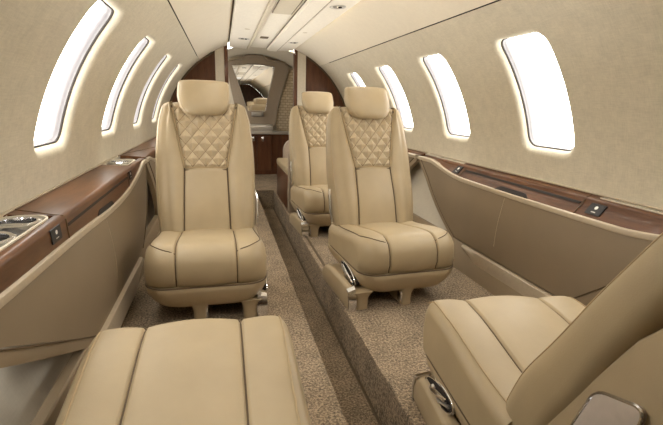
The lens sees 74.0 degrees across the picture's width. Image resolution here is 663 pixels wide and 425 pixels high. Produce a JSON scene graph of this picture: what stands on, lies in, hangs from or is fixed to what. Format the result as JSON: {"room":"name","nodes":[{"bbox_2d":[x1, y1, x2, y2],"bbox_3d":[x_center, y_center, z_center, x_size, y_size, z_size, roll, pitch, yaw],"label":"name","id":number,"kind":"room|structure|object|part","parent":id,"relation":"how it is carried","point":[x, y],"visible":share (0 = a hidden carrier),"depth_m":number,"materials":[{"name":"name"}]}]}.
{"room":"aircraft cabin","nodes":[
{"label":"aircraft cabin","id":0,"kind":"room"},
{"bbox_2d":[0,156,154,424],"bbox_3d":[-0.833,0.249,1.273,0.108,0.510,7.076,-2,14,-14],"label":"wall","id":1,"kind":"structure","parent":0,"point":[24,388],"depth_m":1.13,"materials":[{"name":"fabric"}]},
{"bbox_2d":[0,156,147,367],"bbox_3d":[-0.851,0.210,1.471,0.184,0.547,2.256,-2,14,-14],"label":"ledge","id":2,"kind":"object","parent":1,"relation":"attached to","point":[67,251],"visible":0.98,"depth_m":1.26,"materials":[{"name":"beige leather"}]},
{"bbox_2d":[49,224,61,244],"bbox_3d":[-0.718,0.057,1.144,0.010,0.037,0.068,-2,14,-14],"label":"outlet","id":3,"kind":"object","parent":2,"relation":"attached to","point":[55,230],"depth_m":1.14,"materials":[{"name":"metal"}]},
{"bbox_3d":[-0.926,-0.047,1.379,0.008,0.008,2.240,-2,14,-14],"label":"trim","id":4,"kind":"part","parent":2,"relation":"part of","materials":[{"name":"brown wood"}]},
{"bbox_3d":[-0.838,-0.018,1.632,0.006,0.026,0.240,-2,14,-14],"label":"door pull","id":5,"kind":"part","parent":2,"relation":"part of","materials":[{"name":"rubber"}]},
{"bbox_2d":[30,215,159,424],"bbox_3d":[-0.760,0.480,1.349,0.044,0.168,7.076,-2,14,-14],"label":"baseboard","id":6,"kind":"structure","parent":1,"relation":"attached to","point":[48,413],"depth_m":1.17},
{"bbox_2d":[118,136,157,214],"bbox_3d":[-1.373,-0.311,3.556,0.184,0.547,2.132,-2,14,-14],"label":"ledge","id":7,"kind":"object","parent":1,"relation":"attached to","point":[146,150],"visible":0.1,"depth_m":2.70,"materials":[{"name":"brown wood"}]},
{"bbox_3d":[-1.450,-0.570,3.472,0.008,0.008,2.100,-2,14,-14],"label":"trim","id":8,"kind":"part","parent":7,"relation":"part of","materials":[{"name":"brown wood"}]},
{"bbox_3d":[-1.313,-0.508,3.522,0.028,0.104,2.100,-2,14,-14],"label":"rail","id":9,"kind":"part","parent":7,"relation":"part of","materials":[{"name":"beige leather"}]},
{"bbox_3d":[-1.315,-0.347,3.562,0.046,0.391,2.040,-2,14,-14],"label":"leather panel","id":10,"kind":"part","parent":7,"relation":"part of","materials":[{"name":"beige leather"}]},
{"bbox_2d":[0,0,198,217],"bbox_3d":[-0.770,-0.405,1.444,0.384,0.762,7.676,-2,14,-14],"label":"wall","id":11,"kind":"structure","parent":0,"point":[34,34],"depth_m":1.60,"materials":[{"name":"fabric"}]},
{"bbox_2d":[34,0,113,147],"bbox_3d":[-0.863,-0.462,1.454,0.283,0.536,0.364,-2,14,-14],"label":"window","id":12,"kind":"structure","parent":11,"relation":"in","point":[106,14],"depth_m":1.58,"materials":[{"name":"plastic"}]},
{"bbox_2d":[102,37,148,131],"bbox_3d":[-1.052,-0.650,2.209,0.283,0.536,0.364,-2,14,-14],"label":"window","id":13,"kind":"structure","parent":11,"relation":"in","point":[144,42],"depth_m":2.33,"materials":[{"name":"plastic"}]},
{"bbox_2d":[133,55,166,123],"bbox_3d":[-1.240,-0.838,2.963,0.283,0.536,0.364,-2,14,-14],"label":"window","id":14,"kind":"structure","parent":11,"relation":"in","point":[162,60],"depth_m":3.09,"materials":[{"name":"plastic"}]},
{"bbox_2d":[152,65,177,118],"bbox_3d":[-1.429,-1.027,3.718,0.283,0.536,0.364,-2,14,-14],"label":"window","id":15,"kind":"structure","parent":11,"relation":"in","point":[177,65],"depth_m":3.85,"materials":[{"name":"plastic"}]},
{"bbox_2d":[167,0,196,55],"bbox_3d":[-0.506,-0.706,1.116,0.047,0.038,7.076,-2,14,-14],"label":"trim","id":16,"kind":"structure","parent":11,"relation":"attached to","point":[167,0],"depth_m":2.38,"materials":[{"name":"rubber"}]},
{"bbox_2d":[169,0,231,59],"bbox_3d":[-0.432,-0.894,1.406,0.282,0.225,7.676,-2,14,-14],"label":"ceiling","id":17,"kind":"structure","parent":0,"point":[206,23],"depth_m":2.78,"materials":[{"name":"plastic"}]},
{"bbox_2d":[228,47,292,66],"bbox_3d":[-0.896,-1.196,5.324,1.940,1.435,1.174,-2,14,-14],"label":"wall","id":18,"kind":"structure","parent":0,"point":[285,56],"depth_m":5.18,"materials":[{"name":"beige paint"}]},
{"bbox_2d":[228,55,292,130],"bbox_3d":[-1.001,-1.274,5.748,1.980,1.530,0.050,-2,14,-14],"label":"wall","id":19,"kind":"structure","parent":0,"point":[238,56],"depth_m":5.61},
{"bbox_2d":[228,55,288,127],"bbox_3d":[-0.935,-1.517,5.624,0.777,0.945,0.080,-2,14,-14],"label":"wall mirror","id":20,"kind":"object","parent":19,"relation":"attached to","point":[257,82],"visible":0.98,"depth_m":5.61,"materials":[{"name":"beige paint"}]},
{"bbox_2d":[232,64,273,110],"bbox_3d":[-0.996,-1.592,5.617,0.537,0.580,0.014,-2,14,-14],"label":"mirror glass","id":21,"kind":"object","parent":20,"relation":"attached to","point":[252,84],"depth_m":5.60,"materials":[{"name":"silver mirror"}]},
{"bbox_3d":[-0.953,-1.263,5.656,0.150,0.055,0.030,-2,14,-14],"label":"latch plate","id":22,"kind":"part","parent":20,"relation":"part of","materials":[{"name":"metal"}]},
{"bbox_2d":[276,68,292,130],"bbox_3d":[-0.415,-1.420,5.807,0.625,0.940,0.025,-2,14,-14],"label":"panel","id":23,"kind":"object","parent":19,"relation":"attached to","point":[285,106],"depth_m":5.75,"materials":[{"name":"beige fabric"}]},
{"bbox_2d":[121,174,493,424],"bbox_3d":[-0.090,0.411,2.201,1.812,0.060,8.400,-2,14,-14],"label":"floor","id":24,"kind":"structure","parent":0,"point":[388,333],"depth_m":1.88,"materials":[{"name":"beige carpet"}]},
{"bbox_2d":[55,315,311,424],"bbox_3d":[-0.229,0.414,0.673,0.510,0.658,1.103,-2,14,-14],"label":"seat","id":25,"kind":"object","parent":24,"relation":"on","point":[208,371],"visible":1,"depth_m":0.94,"materials":[{"name":"leather"}]},
{"bbox_2d":[170,45,228,101],"bbox_3d":[-1.398,-0.989,4.595,0.658,1.458,0.082,-2,14,-14],"label":"bulkhead","id":26,"kind":"object","parent":24,"relation":"on","point":[213,66],"visible":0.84,"depth_m":4.49,"materials":[{"name":"brown wood"}]},
{"bbox_3d":[-1.465,-0.962,4.597,0.522,1.400,0.040,-2,14,-14],"label":"wood panel","id":27,"kind":"part","parent":26,"relation":"part of","materials":[{"name":"brown wood"}]},
{"bbox_3d":[-1.102,-0.999,4.672,0.036,1.458,0.072,-2,14,-14],"label":"corner post","id":28,"kind":"part","parent":26,"relation":"part of","materials":[{"name":"brown wood"}]},
{"bbox_2d":[144,80,267,318],"bbox_3d":[-0.565,-0.097,2.010,0.505,1.002,0.716,-2,14,-14],"label":"seat","id":29,"kind":"object","parent":24,"relation":"on","point":[207,249],"visible":1,"depth_m":2.10,"materials":[{"name":"leather"}]},
{"bbox_3d":[-0.587,0.373,1.987,0.088,0.086,0.382,-2,14,-14],"label":"leg","id":30,"kind":"part","parent":29,"relation":"part of","materials":[{"name":"plastic"}]},
{"bbox_3d":[-0.624,-0.382,2.174,0.303,0.314,0.172,-2,14,-14],"label":"quilted panel","id":31,"kind":"part","parent":29,"relation":"part of","materials":[{"name":"leather"}]},
{"bbox_3d":[-0.620,-0.200,2.182,0.474,0.676,0.317,-2,14,-14],"label":"backrest","id":32,"kind":"part","parent":29,"relation":"part of","materials":[{"name":"leather"}]},
{"bbox_2d":[144,226,266,287],"bbox_3d":[-0.553,0.159,1.968,0.486,0.168,0.512,-2,14,-14],"label":"seat cushion","id":33,"kind":"object","parent":29,"relation":"on","point":[178,256],"depth_m":1.76,"materials":[{"name":"leather"}]},
{"bbox_3d":[-0.387,0.366,2.039,0.102,0.086,0.382,-2,14,-14],"label":"leg","id":34,"kind":"part","parent":29,"relation":"part of","materials":[{"name":"plastic"}]},
{"bbox_2d":[251,131,288,174],"bbox_3d":[-0.818,-0.781,5.733,1.320,0.550,0.256,-2,14,-14],"label":"base cabinet","id":35,"kind":"object","parent":24,"relation":"on","point":[268,146],"visible":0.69,"depth_m":5.65,"materials":[{"name":"brown wood"}]},
{"bbox_3d":[-1.108,-0.751,5.573,0.320,0.430,0.013,-2,14,-14],"label":"door","id":36,"kind":"part","parent":35,"relation":"part of","materials":[{"name":"brown wood"}]},
{"bbox_3d":[-0.861,-0.758,5.633,0.181,0.430,0.013,-2,14,-14],"label":"door","id":37,"kind":"part","parent":35,"relation":"part of","materials":[{"name":"brown wood"}]},
{"bbox_2d":[251,131,288,134],"bbox_3d":[-0.814,-1.035,5.684,1.320,0.034,0.230,-2,14,-14],"label":"countertop","id":38,"kind":"structure","parent":35,"relation":"on","point":[252,132],"depth_m":5.59,"materials":[{"name":"metal"}]},
{"bbox_2d":[250,124,272,131],"bbox_3d":[-0.915,-1.085,5.629,0.326,0.085,0.146,-2,14,-14],"label":"basin","id":39,"kind":"object","parent":38,"relation":"in","point":[254,127],"visible":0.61,"depth_m":5.57,"materials":[{"name":"metal"}]},
{"bbox_3d":[-0.500,-0.781,5.847,0.608,0.515,0.170,-2,14,-14],"label":"return panel","id":40,"kind":"part","parent":35,"relation":"part of","materials":[{"name":"brown wood"}]},
{"bbox_2d":[277,140,295,211],"bbox_3d":[-0.125,-0.383,4.153,0.702,0.560,0.870,-2,14,-14],"label":"bench","id":41,"kind":"object","parent":24,"relation":"on","point":[284,185],"visible":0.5,"depth_m":3.97,"materials":[{"name":"beige leather"}]},
{"bbox_2d":[277,158,287,174],"bbox_3d":[-0.153,-0.437,4.132,0.642,0.070,0.730,-2,14,-14],"label":"seat cushion","id":42,"kind":"object","parent":41,"relation":"on","point":[282,163],"depth_m":4.04,"materials":[{"name":"leather"}]},
{"bbox_3d":[-0.363,-0.551,4.481,0.260,0.400,0.060,-2,14,-14],"label":"armrest","id":43,"kind":"part","parent":41,"relation":"part of","materials":[{"name":"beige leather"}]},
{"bbox_3d":[-0.338,-0.248,3.698,0.058,0.500,0.050,-2,14,-14],"label":"post","id":44,"kind":"part","parent":41,"relation":"part of","materials":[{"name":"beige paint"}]},
{"bbox_2d":[289,91,337,237],"bbox_3d":[-0.040,-0.390,3.281,0.515,1.002,0.720,-3,14,-18],"label":"seat","id":45,"kind":"object","parent":24,"relation":"on","point":[307,121],"visible":0.71,"depth_m":3.36,"materials":[{"name":"leather"}]},
{"bbox_2d":[291,184,328,212],"bbox_3d":[-0.008,-0.135,3.246,0.486,0.168,0.512,-3,14,-18],"label":"seat cushion","id":46,"kind":"object","parent":45,"relation":"on","point":[307,198],"depth_m":3.01,"materials":[{"name":"leather"}]},
{"bbox_3d":[-0.091,-0.493,3.454,0.474,0.676,0.317,-3,14,-18],"label":"backrest","id":47,"kind":"part","parent":45,"relation":"part of","materials":[{"name":"leather"}]},
{"bbox_3d":[-0.171,0.086,3.222,0.102,0.086,0.382,-3,14,-18],"label":"leg","id":48,"kind":"part","parent":45,"relation":"part of","materials":[{"name":"leather"}]},
{"bbox_3d":[-0.097,-0.675,3.446,0.303,0.314,0.172,-3,14,-18],"label":"quilted panel","id":49,"kind":"part","parent":45,"relation":"part of","materials":[{"name":"leather"}]},
{"bbox_2d":[306,237,324,265],"bbox_3d":[-0.161,0.183,3.002,0.014,0.005,1.150,-2,14,-14],"label":"track","id":50,"kind":"object","parent":24,"relation":"on","point":[307,238],"visible":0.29,"depth_m":2.74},
{"bbox_2d":[293,49,345,106],"bbox_3d":[-0.105,-1.027,4.909,0.658,1.458,0.082,-2,14,-14],"label":"bulkhead","id":51,"kind":"object","parent":24,"relation":"on","point":[308,75],"visible":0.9,"depth_m":4.76,"materials":[{"name":"brown wood"}]},
{"bbox_3d":[-0.403,-1.020,4.842,0.036,1.458,0.072,-2,14,-14],"label":"corner post","id":52,"kind":"part","parent":51,"relation":"part of","materials":[{"name":"brown wood"}]},
{"bbox_3d":[-0.045,-1.004,4.941,0.522,1.400,0.040,-2,14,-14],"label":"wood panel","id":53,"kind":"part","parent":51,"relation":"part of","materials":[{"name":"brown wood"}]},
{"bbox_2d":[322,86,453,312],"bbox_3d":[0.249,-0.122,2.213,0.543,1.002,0.720,-3,14,-18],"label":"seat","id":54,"kind":"object","parent":24,"relation":"on","point":[374,237],"visible":1,"depth_m":2.28,"materials":[{"name":"leather"}]},
{"bbox_3d":[0.073,0.288,2.077,0.019,0.054,0.133,-3,14,-18],"label":"lever","id":55,"kind":"part","parent":54,"relation":"part of","materials":[{"name":"silver metal"}]},
{"bbox_3d":[0.085,0.355,2.142,0.102,0.086,0.382,-3,14,-18],"label":"leg","id":56,"kind":"part","parent":54,"relation":"part of","materials":[{"name":"plastic"}]},
{"bbox_3d":[0.205,-0.408,2.381,0.303,0.314,0.172,-3,14,-18],"label":"quilted panel","id":57,"kind":"part","parent":54,"relation":"part of","materials":[{"name":"leather"}]},
{"bbox_3d":[0.211,-0.226,2.389,0.474,0.676,0.317,-3,14,-18],"label":"backrest","id":58,"kind":"part","parent":54,"relation":"part of","materials":[{"name":"leather"}]},
{"bbox_2d":[328,221,453,274],"bbox_3d":[0.295,0.132,2.181,0.486,0.168,0.512,-3,14,-18],"label":"seat cushion","id":59,"kind":"object","parent":54,"relation":"on","point":[365,247],"depth_m":1.99,"materials":[{"name":"leather"}]},
{"bbox_3d":[0.296,0.345,2.209,0.088,0.086,0.382,-3,14,-18],"label":"leg","id":60,"kind":"part","parent":54,"relation":"part of","materials":[{"name":"plastic"}]},
{"bbox_2d":[411,232,662,424],"bbox_3d":[0.580,0.238,0.893,0.517,0.942,0.974,0,14,-8],"label":"seat","id":61,"kind":"object","parent":24,"relation":"on","point":[492,360],"visible":1,"depth_m":0.79,"materials":[{"name":"leather"}]},
{"bbox_3d":[0.290,0.502,1.222,0.019,0.054,0.133,0,14,-8],"label":"lever","id":62,"kind":"part","parent":61,"relation":"part of","materials":[{"name":"silver metal"}]},
{"bbox_3d":[0.296,0.505,1.203,0.014,0.036,0.123,0,14,-8],"label":"lever","id":63,"kind":"part","parent":61,"relation":"part of","materials":[{"name":"metal"}]},
{"bbox_2d":[423,296,584,424],"bbox_3d":[0.550,0.387,1.164,0.486,0.168,0.512,0,14,-8],"label":"seat cushion","id":64,"kind":"object","parent":61,"relation":"on","point":[477,350],"depth_m":1.15,"materials":[{"name":"leather"}]},
{"bbox_3d":[0.608,0.227,0.741,0.474,0.641,0.419,0,14,-8],"label":"backrest","id":65,"kind":"part","parent":61,"relation":"part of","materials":[{"name":"leather"}]},
{"bbox_3d":[0.391,0.334,0.653,0.011,0.196,0.141,0,14,-8],"label":"plate","id":66,"kind":"part","parent":61,"relation":"part of","materials":[{"name":"metal"}]},
{"bbox_2d":[263,209,378,424],"bbox_3d":[0.088,0.789,1.513,0.244,0.060,6.840,-2,14,-14],"label":"floor","id":67,"kind":"structure","parent":0,"point":[356,410],"depth_m":2.09,"materials":[{"name":"carpet"}]},
{"bbox_2d":[273,208,381,424],"bbox_3d":[0.091,0.759,1.496,0.196,0.012,6.820,-2,14,-14],"label":"trim","id":68,"kind":"structure","parent":67,"relation":"on","point":[323,309],"depth_m":2.06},
{"bbox_2d":[257,190,401,424],"bbox_3d":[0.094,0.671,1.474,0.244,0.208,6.820,-2,14,-14],"label":"step","id":69,"kind":"structure","parent":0,"point":[378,398],"depth_m":2.04,"materials":[{"name":"carpet"}]},
{"bbox_2d":[290,0,496,65],"bbox_3d":[0.504,-0.922,1.633,0.282,0.225,7.676,-2,14,-14],"label":"ceiling","id":70,"kind":"structure","parent":0,"point":[369,23],"depth_m":2.63,"materials":[{"name":"plastic"}]},
{"bbox_2d":[320,0,662,211],"bbox_3d":[0.814,-0.452,1.828,0.384,0.762,7.676,-2,14,-14],"label":"wall","id":71,"kind":"structure","parent":0,"point":[608,54],"depth_m":1.72,"materials":[{"name":"fabric"}]},
{"bbox_2d":[350,73,360,86],"bbox_3d":[0.321,-1.080,4.148,0.283,0.536,0.364,-2,14,-14],"label":"window","id":72,"kind":"structure","parent":71,"relation":"in","point":[353,76],"depth_m":4.23,"materials":[{"name":"plastic"}]},
{"bbox_2d":[379,65,412,128],"bbox_3d":[0.510,-0.892,3.393,0.283,0.536,0.364,-2,14,-14],"label":"window","id":73,"kind":"structure","parent":71,"relation":"in","point":[382,71],"depth_m":3.52,"materials":[{"name":"plastic"}]},
{"bbox_2d":[321,0,500,65],"bbox_3d":[0.713,-0.743,1.412,0.047,0.038,7.076,-2,14,-14],"label":"trim","id":74,"kind":"structure","parent":71,"relation":"attached to","point":[497,0],"depth_m":2.24,"materials":[{"name":"plastic"}]},
{"bbox_2d":[423,54,469,136],"bbox_3d":[0.699,-0.703,2.639,0.283,0.536,0.364,-2,14,-14],"label":"window","id":75,"kind":"structure","parent":71,"relation":"in","point":[426,61],"depth_m":2.77,"materials":[{"name":"plastic"}]},
{"bbox_2d":[501,32,573,150],"bbox_3d":[0.887,-0.515,1.884,0.283,0.536,0.364,-2,14,-14],"label":"window","id":76,"kind":"structure","parent":71,"relation":"in","point":[507,49],"depth_m":2.01,"materials":[{"name":"plastic"}]},
{"bbox_2d":[410,153,662,229],"bbox_3d":[0.985,0.195,1.714,0.108,0.510,7.076,-2,14,-14],"label":"wall","id":77,"kind":"structure","parent":0,"point":[424,206],"depth_m":3.13,"materials":[{"name":"fabric"}]},
{"bbox_2d":[407,147,427,170],"bbox_3d":[0.397,-0.400,4.078,0.118,0.520,1.942,-2,14,-14],"label":"ledge","id":78,"kind":"object","parent":77,"relation":"attached to","point":[413,154],"visible":0.06,"depth_m":3.18,"materials":[{"name":"brown wood"}]},
{"bbox_3d":[0.377,-0.591,4.025,0.028,0.085,1.910,-2,14,-14],"label":"rail","id":79,"kind":"part","parent":78,"relation":"part of","materials":[{"name":"beige leather"}]},
{"bbox_2d":[413,213,554,295],"bbox_3d":[0.940,0.440,1.764,0.061,0.148,7.076,-2,14,-14],"label":"baseboard","id":80,"kind":"structure","parent":77,"relation":"attached to","point":[462,261],"depth_m":2.34,"materials":[{"name":"beige leather"}]},
{"bbox_2d":[418,153,662,305],"bbox_3d":[0.898,0.101,2.074,0.118,0.520,2.240,-2,14,-14],"label":"side ledge panel","id":81,"kind":"object","parent":77,"relation":"attached to","point":[567,241],"visible":0.95,"depth_m":1.91,"materials":[{"name":"beige leather"}]},
{"bbox_2d":[452,166,463,172],"bbox_3d":[0.750,-0.255,2.611,0.047,0.037,0.056,-2,14,-14],"label":"outlet","id":82,"kind":"object","parent":81,"relation":"attached to","point":[458,169],"depth_m":2.60,"materials":[{"name":"metal"}]},
{"bbox_3d":[0.861,-0.099,2.105,0.020,0.020,0.250,-2,14,-14],"label":"door pull","id":83,"kind":"part","parent":81,"relation":"part of","materials":[{"name":"rubber"}]},
{"bbox_3d":[0.878,-0.090,2.021,0.028,0.085,2.240,-2,14,-14],"label":"rail","id":84,"kind":"part","parent":81,"relation":"part of","materials":[{"name":"brown wood"}]},
{"bbox_3d":[0.957,-0.149,2.026,0.008,0.008,2.240,-2,14,-14],"label":"trim","id":85,"kind":"part","parent":81,"relation":"part of","materials":[{"name":"beige metal"}]},
{"bbox_2d":[584,203,607,216],"bbox_3d":[0.992,-0.011,1.651,0.038,0.037,0.068,-2,14,-14],"label":"outlet","id":86,"kind":"object","parent":81,"relation":"attached to","point":[592,209],"depth_m":1.65,"materials":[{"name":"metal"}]},
{"bbox_3d":[0.104,-0.947,1.235,1.000,0.035,7.126,-2,14,-14],"label":"ceiling","id":87,"kind":"structure","parent":0,"visible":0},
{"bbox_2d":[228,0,360,50],"bbox_3d":[0.108,-0.878,1.227,0.704,0.066,7.056,-2,14,-14],"label":"panel","id":88,"kind":"object","parent":87,"relation":"attached to","point":[273,25],"visible":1,"depth_m":2.98,"materials":[{"name":"plastic"}]},
{"bbox_3d":[-0.123,-0.876,1.170,0.176,0.056,7.056,-2,14,-14],"label":"panel","id":89,"kind":"part","parent":88,"relation":"part of","materials":[{"name":"plastic"}]},
{"bbox_3d":[0.075,-0.891,1.215,0.168,0.036,7.056,-2,14,-14],"label":"panel","id":90,"kind":"part","parent":88,"relation":"part of","materials":[{"name":"plastic"}]},
{"bbox_3d":[-0.226,-1.178,2.444,0.118,0.007,0.770,-2,14,-14],"label":"mask door","id":91,"kind":"part","parent":88,"relation":"part of","materials":[{"name":"beige plastic"}]},
{"bbox_3d":[0.347,-0.889,1.284,0.160,0.058,7.056,-2,14,-14],"label":"panel","id":92,"kind":"part","parent":88,"relation":"part of","materials":[{"name":"plastic"}]},
{"bbox_2d":[329,5,345,8],"bbox_3d":[0.034,-1.171,2.495,0.099,0.017,0.099,8,15,23],"label":"light","id":93,"kind":"object","parent":88,"relation":"attached to","point":[330,6],"depth_m":2.49,"materials":[{"name":"plastic"}]}
]}

